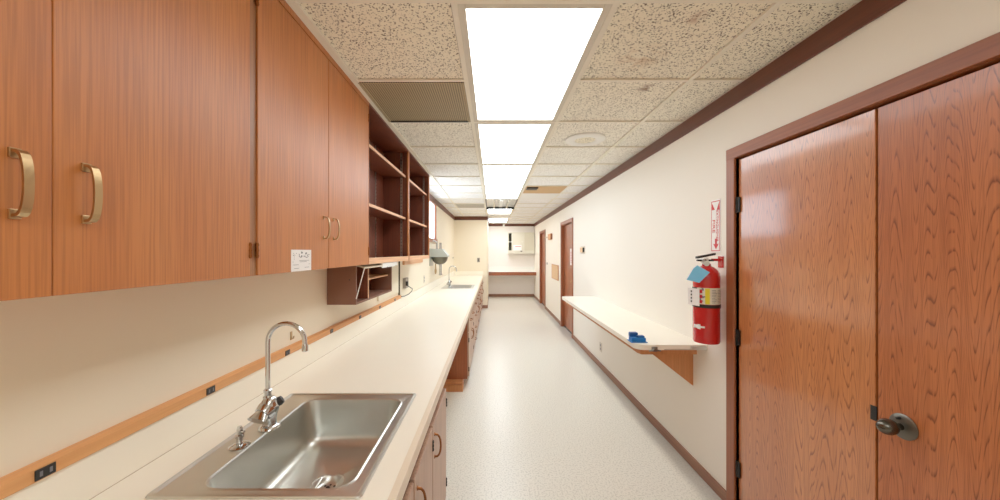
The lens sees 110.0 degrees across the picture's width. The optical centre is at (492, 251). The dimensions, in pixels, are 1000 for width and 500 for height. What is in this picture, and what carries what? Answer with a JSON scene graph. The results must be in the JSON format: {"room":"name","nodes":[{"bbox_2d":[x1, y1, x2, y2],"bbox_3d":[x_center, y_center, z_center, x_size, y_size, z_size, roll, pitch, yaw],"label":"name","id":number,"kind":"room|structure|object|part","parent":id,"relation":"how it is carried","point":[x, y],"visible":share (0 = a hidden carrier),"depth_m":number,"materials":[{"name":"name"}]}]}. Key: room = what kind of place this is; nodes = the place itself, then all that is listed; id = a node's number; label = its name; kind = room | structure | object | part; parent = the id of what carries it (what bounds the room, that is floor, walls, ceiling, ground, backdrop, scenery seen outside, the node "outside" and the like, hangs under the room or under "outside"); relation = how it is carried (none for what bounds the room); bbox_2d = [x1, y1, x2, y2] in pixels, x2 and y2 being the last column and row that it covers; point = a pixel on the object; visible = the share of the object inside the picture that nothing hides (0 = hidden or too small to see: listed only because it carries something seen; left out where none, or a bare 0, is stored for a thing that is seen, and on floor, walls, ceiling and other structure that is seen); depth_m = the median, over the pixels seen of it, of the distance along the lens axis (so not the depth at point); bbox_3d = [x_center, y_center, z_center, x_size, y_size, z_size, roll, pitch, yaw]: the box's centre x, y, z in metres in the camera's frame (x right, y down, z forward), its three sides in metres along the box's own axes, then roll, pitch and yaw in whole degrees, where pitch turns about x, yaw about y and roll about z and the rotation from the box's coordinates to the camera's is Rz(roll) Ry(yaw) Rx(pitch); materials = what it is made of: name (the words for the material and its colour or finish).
{"room":"veterinary clinic","nodes":[
{"label":"veterinary clinic","id":0,"kind":"room"},
{"bbox_2d":[0,199,453,477],"bbox_3d":[-1.070,0.250,3.100,0.120,2.460,12.200,0,0,0],"label":"wall","id":1,"kind":"structure","parent":0,"point":[74,368],"depth_m":0.98,"materials":[{"name":"beige paint"}]},
{"bbox_2d":[0,0,252,300],"bbox_3d":[-0.875,-0.427,0.610,0.266,1.008,1.034,0,0,0],"label":"upper cabinet","id":2,"kind":"object","parent":1,"relation":"attached to","point":[126,125],"visible":1,"depth_m":0.72,"materials":[{"name":"brown wood"}]},
{"bbox_3d":[-0.755,-0.110,0.561,0.027,0.114,0.015,0,0,0],"label":"handle","id":3,"kind":"part","parent":2,"relation":"part of","materials":[{"name":"gold metal"}]},
{"bbox_3d":[-0.771,-0.411,0.361,0.006,0.977,0.499,0,0,0],"label":"door","id":4,"kind":"part","parent":2,"relation":"part of","materials":[{"name":"brown wood"}]},
{"bbox_3d":[-0.755,-0.110,0.660,0.027,0.114,0.015,0,0,0],"label":"handle","id":5,"kind":"part","parent":2,"relation":"part of","materials":[{"name":"gold metal"}]},
{"bbox_3d":[-0.777,-0.427,0.610,0.006,1.008,1.034,0,0,0],"label":"frame","id":6,"kind":"part","parent":2,"relation":"part of","materials":[{"name":"brown wood"}]},
{"bbox_2d":[0,295,400,499],"bbox_3d":[-0.996,0.480,0.400,0.029,0.035,6.760,0,0,0],"label":"wall rail","id":7,"kind":"object","parent":1,"relation":"attached to","point":[11,483],"visible":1,"depth_m":0.97,"materials":[{"name":"brown wood"}]},
{"bbox_2d":[34,461,55,481],"bbox_3d":[-0.984,0.483,0.770,0.003,0.024,0.036,0,0,0],"label":"outlet","id":8,"kind":"object","parent":7,"relation":"attached to","point":[43,469],"depth_m":0.77,"materials":[{"name":"black plastic"}]},
{"bbox_2d":[206,385,214,395],"bbox_3d":[-0.984,0.483,1.222,0.003,0.024,0.036,0,0,0],"label":"outlet","id":9,"kind":"object","parent":7,"relation":"attached to","point":[210,389],"depth_m":1.22,"materials":[{"name":"black plastic"}]},
{"bbox_2d":[252,0,369,275],"bbox_3d":[-0.873,-0.427,1.650,0.270,1.008,1.046,0,0,0],"label":"upper cabinet","id":10,"kind":"object","parent":1,"relation":"attached to","point":[310,121],"visible":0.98,"depth_m":1.40,"materials":[{"name":"brown wood"}]},
{"bbox_3d":[-0.777,-0.427,1.649,0.006,1.008,1.043,0,0,0],"label":"frame","id":11,"kind":"part","parent":10,"relation":"part of","materials":[{"name":"brown wood"}]},
{"bbox_3d":[-0.771,-0.411,1.391,0.006,0.977,0.493,0,0,0],"label":"door","id":12,"kind":"part","parent":10,"relation":"part of","materials":[{"name":"brown wood"}]},
{"bbox_2d":[291,250,310,271],"bbox_3d":[-0.767,0.034,1.407,0.001,0.085,0.147,0,0,0],"label":"printed card","id":13,"kind":"object","parent":10,"relation":"attached to","point":[300,259],"visible":1,"depth_m":1.40,"materials":[{"name":"white paper"}]},
{"bbox_2d":[293,252,308,268],"bbox_3d":[-0.767,0.032,1.407,0.001,0.067,0.128,0,0,0],"label":"print","id":14,"kind":"object","parent":13,"relation":"attached to","point":[300,259],"depth_m":1.40,"materials":[{"name":"grey paper"}]},
{"bbox_3d":[-0.771,-0.918,1.649,0.006,0.026,1.043,0,0,0],"label":"rail","id":15,"kind":"part","parent":10,"relation":"part of","materials":[{"name":"brown wood"}]},
{"bbox_3d":[-0.753,-0.110,1.590,0.031,0.108,0.012,0,0,0],"label":"handle","id":16,"kind":"part","parent":10,"relation":"part of","materials":[{"name":"gold metal"}]},
{"bbox_3d":[-0.753,-0.110,1.689,0.031,0.108,0.012,0,0,0],"label":"handle","id":17,"kind":"part","parent":10,"relation":"part of","materials":[{"name":"gold metal"}]},
{"bbox_3d":[-0.771,-0.411,1.905,0.006,0.977,0.525,0,0,0],"label":"door","id":18,"kind":"part","parent":10,"relation":"part of","materials":[{"name":"brown wood"}]},
{"bbox_2d":[327,262,397,304],"bbox_3d":[-0.885,0.200,2.506,0.245,0.244,0.768,0,0,0],"label":"open shelf unit","id":19,"kind":"object","parent":10,"relation":"hanging from","point":[350,285],"visible":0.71,"depth_m":2.14,"materials":[{"name":"brown wood"}]},
{"bbox_3d":[-0.919,0.201,2.137,0.177,0.242,0.014,0,0,0],"label":"panel","id":20,"kind":"part","parent":19,"relation":"part of","materials":[{"name":"brown wood"}]},
{"bbox_3d":[-0.803,0.190,2.126,0.056,0.192,0.008,0,0,-3],"label":"stay arm","id":21,"kind":"part","parent":19,"relation":"part of","materials":[{"name":"white paint"}]},
{"bbox_3d":[-1.005,0.201,2.510,0.006,0.218,0.732,0,0,0],"label":"panel","id":22,"kind":"part","parent":19,"relation":"part of","materials":[{"name":"brown wood"}]},
{"bbox_3d":[-0.919,0.316,2.510,0.177,0.012,0.732,0,0,0],"label":"panel","id":23,"kind":"part","parent":19,"relation":"part of","materials":[{"name":"brown wood"}]},
{"bbox_3d":[-0.801,0.091,2.500,0.057,0.022,0.740,0,0,0],"label":"flap door","id":24,"kind":"part","parent":19,"relation":"part of","materials":[{"name":"beige"}]},
{"bbox_2d":[369,274,387,279],"bbox_3d":[-0.931,0.189,2.609,0.141,0.010,0.534,0,0,0],"label":"shelf","id":25,"kind":"object","parent":19,"relation":"attached to","point":[371,276],"depth_m":2.79,"materials":[{"name":"brown wood"}]},
{"bbox_3d":[-0.919,0.201,2.883,0.177,0.242,0.014,0,0,0],"label":"panel","id":26,"kind":"part","parent":19,"relation":"part of","materials":[{"name":"brown wood"}]},
{"bbox_2d":[377,261,398,300],"bbox_3d":[-1.002,0.255,3.380,0.016,0.350,0.640,0,0,0],"label":"board","id":27,"kind":"object","parent":1,"relation":"attached to","point":[395,270],"visible":0.49,"depth_m":3.55,"materials":[{"name":"beige paint"}]},
{"bbox_2d":[368,103,408,263],"bbox_3d":[-0.888,-0.427,2.697,0.240,1.008,1.050,0,0,0],"label":"open shelf unit","id":28,"kind":"object","parent":1,"relation":"attached to","point":[388,157],"visible":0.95,"depth_m":3.07,"materials":[{"name":"brown wood"}]},
{"bbox_3d":[-1.004,-0.427,2.697,0.008,0.972,1.014,0,0,0],"label":"panel","id":29,"kind":"part","parent":28,"relation":"part of","materials":[{"name":"brown wood"}]},
{"bbox_3d":[-0.900,-0.689,2.697,0.196,0.018,1.010,0,0,0],"label":"shelf","id":30,"kind":"part","parent":28,"relation":"part of","materials":[{"name":"brown wood"}]},
{"bbox_3d":[-0.900,-0.306,2.697,0.196,0.018,1.010,0,0,0],"label":"shelf","id":31,"kind":"part","parent":28,"relation":"part of","materials":[{"name":"brown wood"}]},
{"bbox_3d":[-0.894,-0.921,2.697,0.228,0.018,1.014,0,0,0],"label":"panel","id":32,"kind":"part","parent":28,"relation":"part of","materials":[{"name":"brown wood"}]},
{"bbox_3d":[-0.774,-0.923,2.684,0.012,0.015,1.016,0,0,0],"label":"rail","id":33,"kind":"part","parent":28,"relation":"part of","materials":[{"name":"brown wood"}]},
{"bbox_3d":[-0.774,0.057,2.684,0.012,0.040,1.016,0,0,0],"label":"rail","id":34,"kind":"part","parent":28,"relation":"part of","materials":[{"name":"brown wood"}]},
{"bbox_3d":[-0.894,-0.427,3.213,0.228,1.008,0.018,0,0,0],"label":"panel","id":35,"kind":"part","parent":28,"relation":"part of","materials":[{"name":"brown wood"}]},
{"bbox_2d":[398,261,412,296],"bbox_3d":[-0.973,0.292,3.926,0.075,0.395,0.392,0,0,0],"label":"outlet box","id":36,"kind":"object","parent":1,"relation":"attached to","point":[405,280],"visible":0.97,"depth_m":3.93,"materials":[{"name":"beige"}]},
{"bbox_2d":[402,259,422,264],"bbox_3d":[-0.998,0.115,4.435,0.025,0.060,1.030,0,0,0],"label":"wall rail","id":37,"kind":"object","parent":1,"relation":"attached to","point":[418,260],"visible":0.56,"depth_m":4.25,"materials":[{"name":"brown wood"}]},
{"bbox_2d":[409,151,428,259],"bbox_3d":[-0.888,-0.427,3.740,0.240,1.008,1.031,0,0,0],"label":"open shelf unit","id":38,"kind":"object","parent":1,"relation":"attached to","point":[418,177],"visible":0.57,"depth_m":4.24,"materials":[{"name":"brown wood"}]},
{"bbox_3d":[-1.004,-0.427,3.740,0.008,0.972,0.995,0,0,0],"label":"panel","id":39,"kind":"part","parent":38,"relation":"part of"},
{"bbox_3d":[-0.900,-0.306,3.740,0.196,0.018,0.991,0,0,0],"label":"shelf","id":40,"kind":"part","parent":38,"relation":"part of","materials":[{"name":"brown wood"}]},
{"bbox_3d":[-0.900,-0.689,3.740,0.196,0.018,0.991,0,0,0],"label":"shelf","id":41,"kind":"part","parent":38,"relation":"part of","materials":[{"name":"brown wood"}]},
{"bbox_3d":[-0.894,-0.921,3.740,0.228,0.018,0.995,0,0,0],"label":"panel","id":42,"kind":"part","parent":38,"relation":"part of","materials":[{"name":"brown wood"}]},
{"bbox_3d":[-0.774,-0.923,3.727,0.012,0.015,0.997,0,0,0],"label":"rail","id":43,"kind":"part","parent":38,"relation":"part of","materials":[{"name":"brown wood"}]},
{"bbox_3d":[-0.894,-0.427,4.246,0.228,1.008,0.018,0,0,0],"label":"panel","id":44,"kind":"part","parent":38,"relation":"part of","materials":[{"name":"brown wood"}]},
{"bbox_3d":[-0.774,0.057,3.727,0.012,0.040,0.997,0,0,0],"label":"rail","id":45,"kind":"part","parent":38,"relation":"part of","materials":[{"name":"brown wood"}]},
{"bbox_2d":[429,199,437,242],"bbox_3d":[-1.042,-0.499,5.295,0.135,0.668,1.830,0,0,0],"label":"window","id":46,"kind":"structure","parent":1,"relation":"in","point":[432,206],"depth_m":5.97,"materials":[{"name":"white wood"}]},
{"bbox_3d":[-1.030,-0.520,5.295,0.008,0.600,1.690,0,0,0],"label":"pane","id":47,"kind":"part","parent":46,"relation":"part of","materials":[{"name":"white glass"}]},
{"bbox_2d":[429,240,448,274],"bbox_3d":[-0.868,0.092,5.740,0.285,0.576,0.300,0,0,0],"label":"station","id":48,"kind":"object","parent":1,"relation":"attached to","point":[439,256],"visible":0.98,"depth_m":5.63,"materials":[{"name":"grey"}]},
{"bbox_3d":[-1.004,0.085,5.740,0.012,0.280,0.300,0,0,0],"label":"plate","id":49,"kind":"part","parent":48,"relation":"part of","materials":[{"name":"grey"}]},
{"bbox_2d":[430,249,448,256],"bbox_3d":[-0.862,0.015,5.740,0.273,0.130,0.260,0,0,0],"label":"hood","id":50,"kind":"object","parent":48,"relation":"attached to","point":[433,252],"depth_m":5.61,"materials":[{"name":"grey metal"}]},
{"bbox_2d":[432,257,447,263],"bbox_3d":[-0.865,0.142,5.740,0.266,0.125,0.252,0,0,0],"label":"bowl","id":51,"kind":"object","parent":48,"relation":"on","point":[438,260],"depth_m":5.65,"materials":[{"name":"grey metal"}]},
{"bbox_2d":[429,193,454,219],"bbox_3d":[-1.004,-0.886,6.729,0.012,0.095,4.918,0,0,0],"label":"trim","id":52,"kind":"structure","parent":1,"relation":"attached to","point":[431,197],"depth_m":6.71,"materials":[{"name":"brown wood"}]},
{"bbox_2d":[454,220,487,304],"bbox_3d":[-0.634,0.250,10.460,0.991,2.460,2.520,0,0,0],"label":"wall","id":53,"kind":"structure","parent":0,"point":[470,236],"depth_m":9.20,"materials":[{"name":"beige paint"}]},
{"bbox_2d":[455,216,486,219],"bbox_3d":[-0.569,-0.886,9.194,0.859,0.095,0.012,0,0,0],"label":"trim","id":54,"kind":"structure","parent":53,"relation":"attached to","point":[456,217],"depth_m":9.19,"materials":[{"name":"brown wood"}]},
{"bbox_2d":[488,223,533,293],"bbox_3d":[0.691,0.250,11.660,1.659,2.460,0.120,0,0,0],"label":"wall","id":55,"kind":"structure","parent":0,"point":[498,256],"depth_m":11.60,"materials":[{"name":"paint"}]},
{"bbox_2d":[489,294,533,296],"bbox_3d":[0.615,1.435,11.594,1.507,0.090,0.012,0,0,0],"label":"baseboard","id":56,"kind":"structure","parent":55,"relation":"attached to","point":[490,295],"depth_m":11.59,"materials":[{"name":"brown wood"}]},
{"bbox_2d":[489,224,533,225],"bbox_3d":[0.621,-0.893,11.594,1.518,0.080,0.012,0,0,0],"label":"trim","id":57,"kind":"structure","parent":55,"relation":"attached to","point":[489,224],"depth_m":11.59,"materials":[{"name":"brown wood"}]},
{"bbox_2d":[489,267,533,270],"bbox_3d":[0.627,0.558,11.591,1.504,0.140,0.017,0,0,0],"label":"backsplash","id":58,"kind":"structure","parent":55,"relation":"attached to","point":[490,268],"depth_m":11.58,"materials":[{"name":"white paint"}]},
{"bbox_2d":[489,267,535,275],"bbox_3d":[0.627,0.616,11.322,1.504,0.255,0.554,0,0,0],"label":"desk","id":59,"kind":"object","parent":55,"relation":"attached to","point":[493,271],"visible":1,"depth_m":11.27,"materials":[{"name":"white laminate"}]},
{"bbox_2d":[508,232,533,253],"bbox_3d":[0.926,-0.292,11.450,0.852,0.685,0.299,0,0,0],"label":"upper cabinet","id":60,"kind":"object","parent":55,"relation":"attached to","point":[526,239],"visible":1,"depth_m":11.31,"materials":[{"name":"beige"}]},
{"bbox_2d":[513,245,521,249],"bbox_3d":[0.800,-0.140,11.308,0.270,0.180,0.003,0,0,0],"label":"notice","id":61,"kind":"object","parent":60,"relation":"attached to","point":[515,247],"visible":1,"depth_m":11.31,"materials":[{"name":"white paper"}]},
{"bbox_3d":[0.823,-0.333,11.316,0.415,0.565,0.012,0,0,0],"label":"sliding door","id":62,"kind":"part","parent":60,"relation":"part of","materials":[{"name":"beige"}]},
{"bbox_3d":[1.171,-0.333,11.332,0.322,0.565,0.012,0,0,0],"label":"sliding door","id":63,"kind":"part","parent":60,"relation":"part of","materials":[{"name":"beige"}]},
{"bbox_2d":[285,0,861,223],"bbox_3d":[0.195,-0.978,4.300,2.650,0.092,14.840,0,0,0],"label":"ceiling","id":64,"kind":"structure","parent":0,"point":[650,66],"depth_m":1.76,"materials":[{"name":"tile"}]},
{"bbox_2d":[358,82,470,122],"bbox_3d":[-0.450,-0.935,2.220,0.586,0.016,0.586,0,0,0],"label":"ceiling vent","id":65,"kind":"object","parent":64,"relation":"in","point":[399,102],"visible":0.9,"depth_m":2.17,"materials":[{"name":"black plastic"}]},
{"bbox_2d":[455,204,484,207],"bbox_3d":[-0.450,-0.937,7.100,0.586,0.013,0.586,0,0,0],"label":"ceiling vent","id":66,"kind":"object","parent":64,"relation":"in","point":[457,205],"visible":0.94,"depth_m":7.03,"materials":[{"name":"beige metal"}]},
{"bbox_2d":[488,219,507,221],"bbox_3d":[0.161,-0.940,10.455,0.587,0.010,1.196,0,0,0],"label":"recessed light","id":67,"kind":"object","parent":64,"relation":"in","point":[489,220],"visible":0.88,"depth_m":10.44,"materials":[{"name":"white plastic"}]},
{"bbox_2d":[487,209,512,213],"bbox_3d":[0.161,-0.940,8.015,0.587,0.010,1.196,0,0,0],"label":"recessed light","id":68,"kind":"object","parent":64,"relation":"in","point":[489,211],"visible":0.73,"depth_m":8.12,"materials":[{"name":"white plastic"}]},
{"bbox_2d":[485,199,517,208],"bbox_3d":[0.161,-0.924,6.795,0.587,0.042,1.196,0,0,0],"label":"ceiling light","id":69,"kind":"object","parent":64,"relation":"attached to","point":[490,203],"visible":0.97,"depth_m":6.79,"materials":[{"name":"metal"}]},
{"bbox_2d":[483,186,523,198],"bbox_3d":[0.161,-0.940,5.575,0.587,0.010,1.196,0,0,0],"label":"recessed light","id":70,"kind":"object","parent":64,"relation":"in","point":[490,192],"visible":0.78,"depth_m":5.53,"materials":[{"name":"white plastic"}]},
{"bbox_2d":[480,165,534,185],"bbox_3d":[0.161,-0.940,4.355,0.587,0.010,1.196,0,0,0],"label":"recessed light","id":71,"kind":"object","parent":64,"relation":"in","point":[492,175],"visible":0.93,"depth_m":4.24,"materials":[{"name":"white plastic"}]},
{"bbox_2d":[474,123,554,163],"bbox_3d":[0.161,-0.940,3.135,0.587,0.010,1.196,0,0,0],"label":"recessed light","id":72,"kind":"object","parent":64,"relation":"in","point":[497,143],"visible":0.87,"depth_m":2.98,"materials":[{"name":"white plastic"}]},
{"bbox_2d":[457,4,612,121],"bbox_3d":[0.161,-0.940,1.915,0.587,0.010,1.196,0,0,0],"label":"recessed light","id":73,"kind":"object","parent":64,"relation":"in","point":[524,62],"visible":1,"depth_m":1.66,"materials":[{"name":"white plastic"}]},
{"bbox_2d":[520,193,558,198],"bbox_3d":[0.771,-0.939,5.880,0.586,0.011,0.586,0,0,0],"label":"blank panel","id":74,"kind":"object","parent":64,"relation":"attached to","point":[524,195],"visible":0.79,"depth_m":5.78,"materials":[{"name":"white paint"}]},
{"bbox_2d":[523,186,566,192],"bbox_3d":[0.771,-0.928,5.270,0.586,0.030,0.586,0,0,0],"label":"ceiling vent","id":75,"kind":"object","parent":64,"relation":"in","point":[529,189],"visible":0.99,"depth_m":5.21,"materials":[{"name":"brown metal"}]},
{"bbox_2d":[565,132,605,145],"bbox_3d":[0.772,-0.935,2.925,0.330,0.020,0.330,0,0,0],"label":"ceiling speaker","id":76,"kind":"object","parent":64,"relation":"attached to","point":[585,138],"visible":1,"depth_m":2.88,"materials":[{"name":"white paint"}]},
{"bbox_2d":[445,297,721,499],"bbox_3d":[0.225,1.520,4.300,2.750,0.080,14.800,0,0,0],"label":"floor","id":77,"kind":"structure","parent":0,"point":[534,417],"depth_m":2.92,"materials":[{"name":"tile"}]},
{"bbox_2d":[402,388,446,499],"bbox_3d":[-0.613,1.068,1.354,0.774,0.824,1.187,0,0,0],"label":"base cabinet","id":78,"kind":"object","parent":77,"relation":"on","point":[428,479],"visible":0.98,"depth_m":1.53,"materials":[{"name":"brown wood"}]},
{"bbox_2d":[2,271,483,499],"bbox_3d":[-0.624,0.577,3.104,0.772,0.157,12.189,0,0,0],"label":"countertop","id":79,"kind":"structure","parent":78,"relation":"on","point":[410,344],"depth_m":1.44,"materials":[{"name":"beige laminate"}]},
{"bbox_2d":[247,321,307,431],"bbox_3d":[-0.733,0.424,1.202,0.184,0.368,0.094,0,0,0],"label":"faucet","id":80,"kind":"object","parent":79,"relation":"on","point":[266,412],"visible":1,"depth_m":1.21,"materials":[{"name":"silver metal"}]},
{"bbox_3d":[-0.789,0.554,1.180,0.071,0.042,0.050,0,0,0],"label":"lever","id":81,"kind":"part","parent":80,"relation":"part of","materials":[{"name":"silver metal"}]},
{"bbox_2d":[145,393,415,498],"bbox_3d":[-0.595,0.705,1.183,0.540,0.202,0.639,0,0,0],"label":"sink","id":82,"kind":"object","parent":79,"relation":"in","point":[325,445],"visible":0.99,"depth_m":1.23,"materials":[{"name":"metal"}]},
{"bbox_2d":[228,425,250,450],"bbox_3d":[-0.792,0.577,1.096,0.060,0.062,0.060,0,0,0],"label":"sprayer","id":83,"kind":"object","parent":82,"relation":"on","point":[240,444],"visible":1,"depth_m":1.09,"materials":[{"name":"silver metal"}]},
{"bbox_3d":[-0.792,0.573,1.096,0.024,0.054,0.024,0,0,0],"label":"post","id":84,"kind":"part","parent":83,"relation":"part of","materials":[{"name":"silver metal"}]},
{"bbox_2d":[209,400,399,487],"bbox_3d":[-0.565,0.700,1.173,0.386,0.181,0.541,0,0,0],"label":"basin","id":85,"kind":"object","parent":82,"relation":"in","point":[317,443],"depth_m":1.30,"materials":[{"name":"metal"}]},
{"bbox_2d":[447,266,456,286],"bbox_3d":[-0.723,0.424,6.178,0.184,0.368,0.094,0,0,0],"label":"faucet","id":86,"kind":"object","parent":79,"relation":"on","point":[449,281],"visible":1,"depth_m":6.18,"materials":[{"name":"silver metal"}]},
{"bbox_2d":[442,285,474,287],"bbox_3d":[-0.595,0.705,6.160,0.540,0.202,0.639,0,0,0],"label":"sink","id":87,"kind":"object","parent":79,"relation":"in","point":[445,286],"visible":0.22,"depth_m":6.42,"materials":[{"name":"metal"}]},
{"bbox_3d":[-0.267,1.054,0.957,0.017,0.601,0.378,0,0,0],"label":"door","id":88,"kind":"part","parent":78,"relation":"part of","materials":[{"name":"brown wood"}]},
{"bbox_3d":[-0.267,1.054,1.332,0.017,0.601,0.348,0,0,0],"label":"door","id":89,"kind":"part","parent":78,"relation":"part of","materials":[{"name":"brown wood"}]},
{"bbox_3d":[-0.242,0.859,1.200,0.033,0.116,0.016,0,0,0],"label":"handle","id":90,"kind":"part","parent":78,"relation":"part of","materials":[{"name":"brown metal"}]},
{"bbox_3d":[-0.267,1.054,1.728,0.017,0.601,0.427,0,0,0],"label":"door","id":91,"kind":"part","parent":78,"relation":"part of","materials":[{"name":"brown wood"}]},
{"bbox_3d":[-0.242,0.859,1.555,0.033,0.116,0.016,0,0,0],"label":"handle","id":92,"kind":"part","parent":78,"relation":"part of","materials":[{"name":"brown metal"}]},
{"bbox_2d":[443,307,474,391],"bbox_3d":[-0.613,1.068,4.199,0.774,0.824,0.998,0,0,0],"label":"base cabinet","id":93,"kind":"object","parent":77,"relation":"on","point":[461,364],"depth_m":3.80,"materials":[{"name":"brown wood"}]},
{"bbox_3d":[-0.652,1.430,3.750,0.675,0.100,0.100,0,0,0],"label":"plinth","id":94,"kind":"part","parent":93,"relation":"part of","materials":[{"name":"brown wood"}]},
{"bbox_3d":[-0.638,1.018,3.809,0.724,0.724,0.018,0,0,0],"label":"panel","id":95,"kind":"part","parent":93,"relation":"part of","materials":[{"name":"brown wood"}]},
{"bbox_3d":[-0.267,0.774,4.029,0.017,0.188,0.433,0,0,0],"label":"drawer","id":96,"kind":"part","parent":93,"relation":"part of","materials":[{"name":"brown wood"}]},
{"bbox_3d":[-0.267,1.117,4.029,0.017,0.475,0.433,0,0,0],"label":"door","id":97,"kind":"part","parent":93,"relation":"part of","materials":[{"name":"brown wood"}]},
{"bbox_3d":[-0.267,1.117,4.470,0.017,0.475,0.433,0,0,0],"label":"door","id":98,"kind":"part","parent":93,"relation":"part of","materials":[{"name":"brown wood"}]},
{"bbox_2d":[473,299,476,351],"bbox_3d":[-0.613,1.068,5.148,0.774,0.824,0.898,0,0,0],"label":"base cabinet","id":99,"kind":"object","parent":77,"relation":"on","point":[475,303],"visible":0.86,"depth_m":4.99,"materials":[{"name":"brown wood"}]},
{"bbox_3d":[-0.267,0.928,5.148,0.017,0.165,0.874,0,0,0],"label":"drawer","id":100,"kind":"part","parent":99,"relation":"part of","materials":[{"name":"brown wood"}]},
{"bbox_3d":[-0.267,1.272,5.148,0.017,0.165,0.874,0,0,0],"label":"drawer","id":101,"kind":"part","parent":99,"relation":"part of","materials":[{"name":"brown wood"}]},
{"bbox_2d":[476,291,479,335],"bbox_3d":[-0.613,1.068,6.047,0.774,0.824,0.898,0,0,0],"label":"base cabinet","id":102,"kind":"object","parent":77,"relation":"on","point":[478,295],"visible":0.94,"depth_m":5.98,"materials":[{"name":"brown wood"}]},
{"bbox_3d":[-0.267,1.117,5.827,0.017,0.475,0.433,0,0,0],"label":"door","id":103,"kind":"part","parent":102,"relation":"part of","materials":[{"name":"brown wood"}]},
{"bbox_2d":[478,288,480,320],"bbox_3d":[-0.613,1.068,6.947,0.774,0.824,0.898,0,0,0],"label":"base cabinet","id":104,"kind":"object","parent":77,"relation":"on","point":[479,288],"visible":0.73,"depth_m":6.89,"materials":[{"name":"brown wood"}]},
{"bbox_2d":[480,282,482,314],"bbox_3d":[-0.613,1.068,7.846,0.774,0.824,0.898,0,0,0],"label":"base cabinet","id":105,"kind":"object","parent":77,"relation":"on","point":[481,293],"visible":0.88,"depth_m":7.89,"materials":[{"name":"brown wood"}]},
{"bbox_2d":[534,0,999,499],"bbox_3d":[1.450,0.250,4.300,0.140,2.460,14.600,0,0,0],"label":"wall","id":106,"kind":"structure","parent":0,"point":[642,231],"depth_m":2.44,"materials":[{"name":"white paint"}]},
{"bbox_2d":[539,229,545,305],"bbox_3d":[1.437,0.445,9.650,0.147,2.070,1.076,0,0,0],"label":"door","id":107,"kind":"structure","parent":106,"relation":"in","point":[542,234],"depth_m":10.03,"materials":[{"name":"brown wood"}]},
{"bbox_2d":[552,264,558,280],"bbox_3d":[1.372,0.440,7.700,0.016,0.320,0.780,0,0,0],"label":"wall panel","id":108,"kind":"object","parent":106,"relation":"attached to","point":[555,268],"visible":1,"depth_m":7.61,"materials":[{"name":"brown wood"}]},
{"bbox_2d":[560,217,572,338],"bbox_3d":[1.437,0.445,6.510,0.147,2.070,1.056,0,0,0],"label":"door","id":109,"kind":"structure","parent":106,"relation":"in","point":[566,227],"depth_m":6.77,"materials":[{"name":"brown wood"}]},
{"bbox_2d":[570,249,571,264],"bbox_3d":[1.428,0.090,6.330,0.003,0.300,0.220,0,0,0],"label":"notice","id":110,"kind":"object","parent":109,"relation":"attached to","point":[570,249],"visible":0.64,"depth_m":6.37,"materials":[{"name":"white paper"}]},
{"bbox_2d":[580,246,584,253],"bbox_3d":[1.362,-0.033,5.335,0.036,0.115,0.250,0,0,0],"label":"thermostat","id":111,"kind":"object","parent":106,"relation":"attached to","point":[582,248],"visible":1,"depth_m":5.28,"materials":[{"name":"beige plastic"}]},
{"bbox_2d":[534,295,725,499],"bbox_3d":[1.374,1.444,4.300,0.012,0.072,14.600,0,0,0],"label":"baseboard","id":112,"kind":"structure","parent":106,"relation":"attached to","point":[715,486],"depth_m":2.80,"materials":[{"name":"brown wood"}]},
{"bbox_2d":[562,296,707,384],"bbox_3d":[1.153,0.758,3.473,0.455,0.323,2.495,0,0,0],"label":"wall shelf","id":113,"kind":"object","parent":106,"relation":"attached to","point":[676,350],"visible":0.98,"depth_m":2.60,"materials":[{"name":"beige laminate"}]},
{"bbox_2d":[627,332,647,342],"bbox_3d":[0.965,0.567,2.335,0.106,0.058,0.080,0,0,0],"label":"tape dispenser","id":114,"kind":"object","parent":113,"relation":"on","point":[634,337],"visible":1,"depth_m":2.31,"materials":[{"name":"blue plastic"}]},
{"bbox_3d":[0.962,0.553,2.340,0.087,0.030,0.060,0,0,0],"label":"lid","id":115,"kind":"part","parent":114,"relation":"part of","materials":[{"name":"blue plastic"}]},
{"bbox_2d":[687,253,723,344],"bbox_3d":[1.270,0.276,2.095,0.223,0.540,0.147,0,0,-38],"label":"fire extinguisher","id":116,"kind":"object","parent":106,"relation":"attached to","point":[704,296],"visible":1,"depth_m":2.06,"materials":[{"name":"red metal"}]},
{"bbox_3d":[1.285,0.023,2.112,0.110,0.034,0.022,0,0,0],"label":"lever","id":117,"kind":"part","parent":116,"relation":"part of","materials":[{"name":"black plastic"}]},
{"bbox_2d":[711,199,720,251],"bbox_3d":[1.377,-0.160,2.160,0.006,0.326,0.090,0,0,0],"label":"sign","id":118,"kind":"object","parent":106,"relation":"attached to","point":[715,204],"visible":1,"depth_m":2.15,"materials":[{"name":"white plastic"}]},
{"bbox_2d":[534,0,906,226],"bbox_3d":[1.374,-0.885,4.294,0.012,0.097,14.588,0,0,0],"label":"trim","id":119,"kind":"structure","parent":106,"relation":"attached to","point":[864,12],"depth_m":1.71,"materials":[{"name":"brown wood"}]},
{"bbox_2d":[726,32,999,499],"bbox_3d":[1.404,0.444,1.269,0.212,2.073,1.554,0,0,0],"label":"door","id":120,"kind":"structure","parent":106,"relation":"in","point":[867,337],"depth_m":1.27,"materials":[{"name":"brown wood"}]},
{"bbox_3d":[1.375,0.444,1.269,0.021,2.073,1.554,0,0,0],"label":"casing","id":121,"kind":"part","parent":120,"relation":"part of","materials":[{"name":"brown wood"}]},
{"bbox_3d":[1.386,0.585,1.273,0.003,0.054,0.022,0,0,0],"label":"latch plate","id":122,"kind":"part","parent":120,"relation":"part of","materials":[{"name":"black plastic"}]},
{"bbox_3d":[1.341,0.588,1.178,0.087,0.053,0.053,0,0,0],"label":"knob","id":123,"kind":"part","parent":120,"relation":"part of","materials":[{"name":"grey metal"}]}
]}

